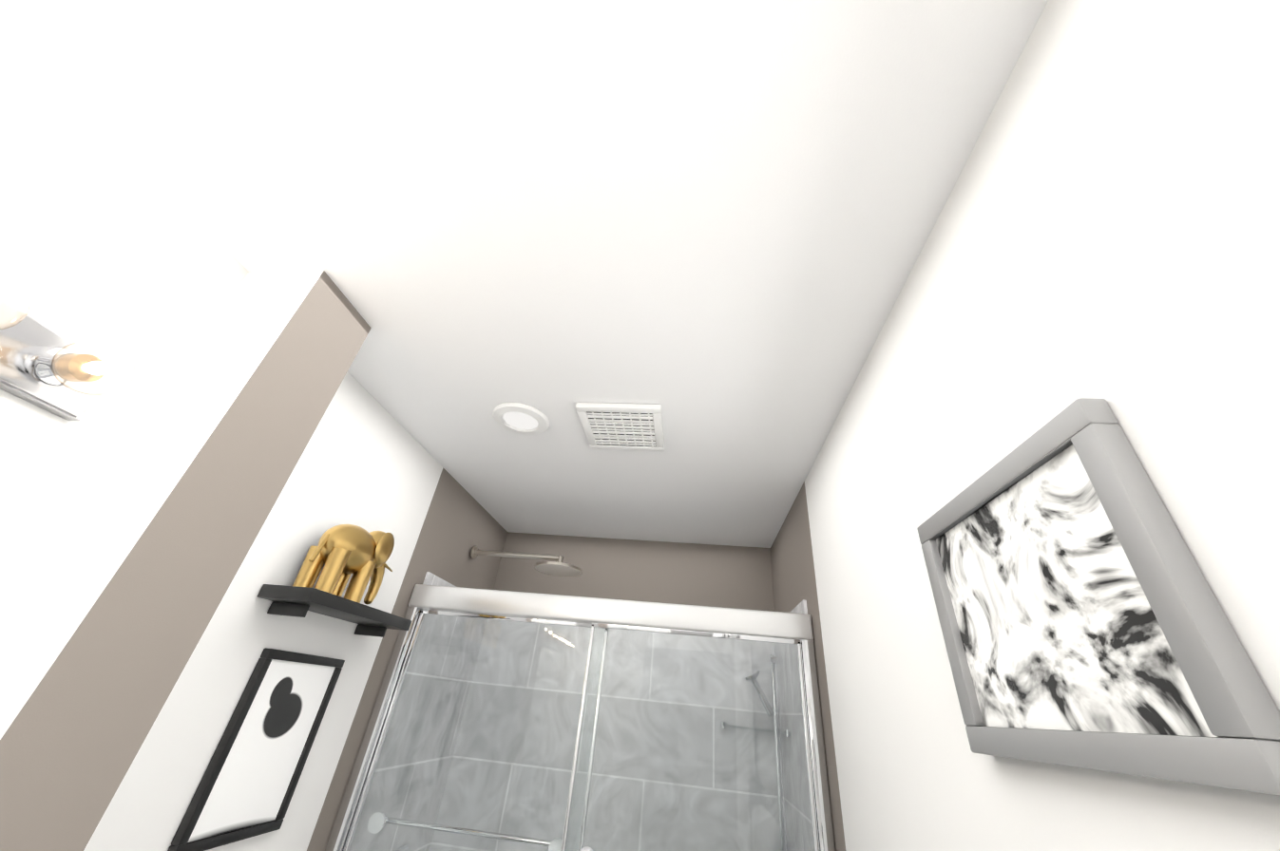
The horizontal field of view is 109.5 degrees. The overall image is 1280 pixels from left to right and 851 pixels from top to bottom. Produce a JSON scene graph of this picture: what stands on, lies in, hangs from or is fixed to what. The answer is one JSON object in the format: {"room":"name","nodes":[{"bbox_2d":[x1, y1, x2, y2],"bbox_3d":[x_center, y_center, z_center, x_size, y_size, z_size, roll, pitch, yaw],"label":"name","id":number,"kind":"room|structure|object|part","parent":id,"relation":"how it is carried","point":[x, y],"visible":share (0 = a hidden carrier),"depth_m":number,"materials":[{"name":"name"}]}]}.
{"room":"bathroom","nodes":[
{"label":"bathroom","id":0,"kind":"room"},
{"bbox_2d":[0,270,371,850],"bbox_3d":[-0.942,0.697,0.524,0.200,2.400,0.190,2,-32,7],"label":"partition column","id":1,"kind":"structure","parent":0,"point":[118,573],"depth_m":0.77,"materials":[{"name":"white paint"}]},
{"bbox_2d":[0,21,507,850],"bbox_3d":[-1.075,0.791,0.698,0.100,2.400,3.380,2,-32,7],"label":"wall","id":2,"kind":"structure","parent":0,"point":[106,237],"depth_m":0.95,"materials":[{"name":"white paint"}]},
{"bbox_2d":[0,272,135,421],"bbox_3d":[-0.962,-0.369,0.306,0.147,0.113,1.182,2,-32,7],"label":"vanity light bar","id":3,"kind":"object","parent":2,"relation":"attached to","point":[43,366],"visible":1,"depth_m":0.72,"materials":[{"name":"silver metal"}]},
{"bbox_2d":[167,648,344,850],"bbox_3d":[-0.955,0.817,1.175,0.021,0.400,0.300,2,-32,7],"label":"framed picture","id":4,"kind":"object","parent":2,"relation":"attached to","point":[248,784],"visible":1,"depth_m":1.15,"materials":[{"name":"black"}]},
{"bbox_2d":[257,584,411,637],"bbox_3d":[-0.867,0.558,1.324,0.143,0.062,0.480,2,-32,7],"label":"wall shelf","id":5,"kind":"object","parent":2,"relation":"attached to","point":[302,601],"visible":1,"depth_m":1.21,"materials":[{"name":"black wood"}]},
{"bbox_2d":[292,524,394,604],"bbox_3d":[-0.857,0.403,1.353,0.127,0.228,0.315,2,-32,7],"label":"elephant figurine","id":6,"kind":"object","parent":5,"relation":"on","point":[341,553],"visible":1,"depth_m":1.30,"materials":[{"name":"gold metal"}]},
{"bbox_2d":[349,572,486,850],"bbox_3d":[-0.929,1.629,1.628,0.012,1.990,0.695,2,-32,7],"label":"tile","id":7,"kind":"structure","parent":2,"relation":"attached to","point":[430,579],"depth_m":1.85,"materials":[{"name":"grey tile"}]},
{"bbox_2d":[0,0,1048,548],"bbox_3d":[0.067,-0.625,0.605,2.305,0.100,4.850,2,-32,7],"label":"ceiling","id":8,"kind":"structure","parent":0,"point":[707,224],"depth_m":0.84,"materials":[{"name":"white paint"}]},
{"bbox_2d":[492,402,549,435],"bbox_3d":[-0.407,-0.018,1.547,0.194,0.016,0.194,2,-32,7],"label":"recessed light","id":9,"kind":"object","parent":8,"relation":"in","point":[520,418],"visible":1,"depth_m":1.53,"materials":[{"name":"white plastic"}]},
{"bbox_2d":[575,402,664,451],"bbox_3d":[-0.058,0.009,1.529,0.270,0.019,0.270,2,-32,7],"label":"fan","id":10,"kind":"object","parent":8,"relation":"attached to","point":[632,427],"visible":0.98,"depth_m":1.50,"materials":[{"name":"white plastic"}]},
{"bbox_2d":[493,532,774,611],"bbox_3d":[-0.135,1.690,1.980,1.505,2.400,0.100,2,-32,7],"label":"wall","id":11,"kind":"structure","parent":0,"point":[704,575],"depth_m":2.47,"materials":[{"name":"brown paint"}]},
{"bbox_2d":[429,619,786,850],"bbox_3d":[-0.140,1.665,1.930,1.481,1.590,0.012,2,-32,7],"label":"tile","id":12,"kind":"structure","parent":11,"relation":"attached to","point":[620,736],"depth_m":2.06,"materials":[{"name":"grey tile"}]},
{"bbox_2d":[770,0,1279,850],"bbox_3d":[0.518,0.838,0.503,0.100,2.400,3.380,2,-32,7],"label":"wall","id":13,"kind":"structure","parent":0,"point":[1107,226],"depth_m":0.54,"materials":[{"name":"white paint"}]},
{"bbox_2d":[774,599,814,850],"bbox_3d":[0.552,1.673,1.446,0.012,1.990,0.695,2,-32,7],"label":"tile","id":14,"kind":"structure","parent":13,"relation":"attached to","point":[790,682],"depth_m":1.76,"materials":[{"name":"grey tile"}]},
{"bbox_2d":[917,398,1279,796],"bbox_3d":[0.478,0.216,0.557,0.027,0.330,0.400,2,-32,7],"label":"picture frame","id":15,"kind":"object","parent":13,"relation":"attached to","point":[1084,622],"visible":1,"depth_m":0.47,"materials":[{"name":"silver metal"}]},
{"bbox_2d":[1203,0,1279,129],"bbox_3d":[0.277,0.372,-0.533,0.126,2.028,0.817,2,-32,7],"label":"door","id":16,"kind":"structure","parent":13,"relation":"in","point":[1243,64],"depth_m":0.31,"materials":[{"name":"white"}]},
{"bbox_3d":[-0.157,1.487,-0.713,2.305,0.100,4.850,2,-32,7],"label":"floor","id":17,"kind":"structure","parent":0,"visible":0},
{"bbox_2d":[324,546,835,850],"bbox_3d":[-0.185,1.523,1.530,1.499,2.200,0.816,2,-32,7],"label":"shower enclosure","id":18,"kind":"object","parent":17,"relation":"on","point":[593,614],"visible":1,"depth_m":1.57,"materials":[{"name":"clear glass"}]},
{"bbox_3d":[-0.541,1.303,1.357,0.738,1.391,0.014,2,-32,7],"label":"glass","id":19,"kind":"part","parent":18,"relation":"part of","materials":[{"name":"clear glass"}]},
{"bbox_3d":[0.129,1.311,1.256,0.738,1.391,0.014,2,-32,7],"label":"glass","id":20,"kind":"part","parent":18,"relation":"part of","materials":[{"name":"clear glass"}]}
]}

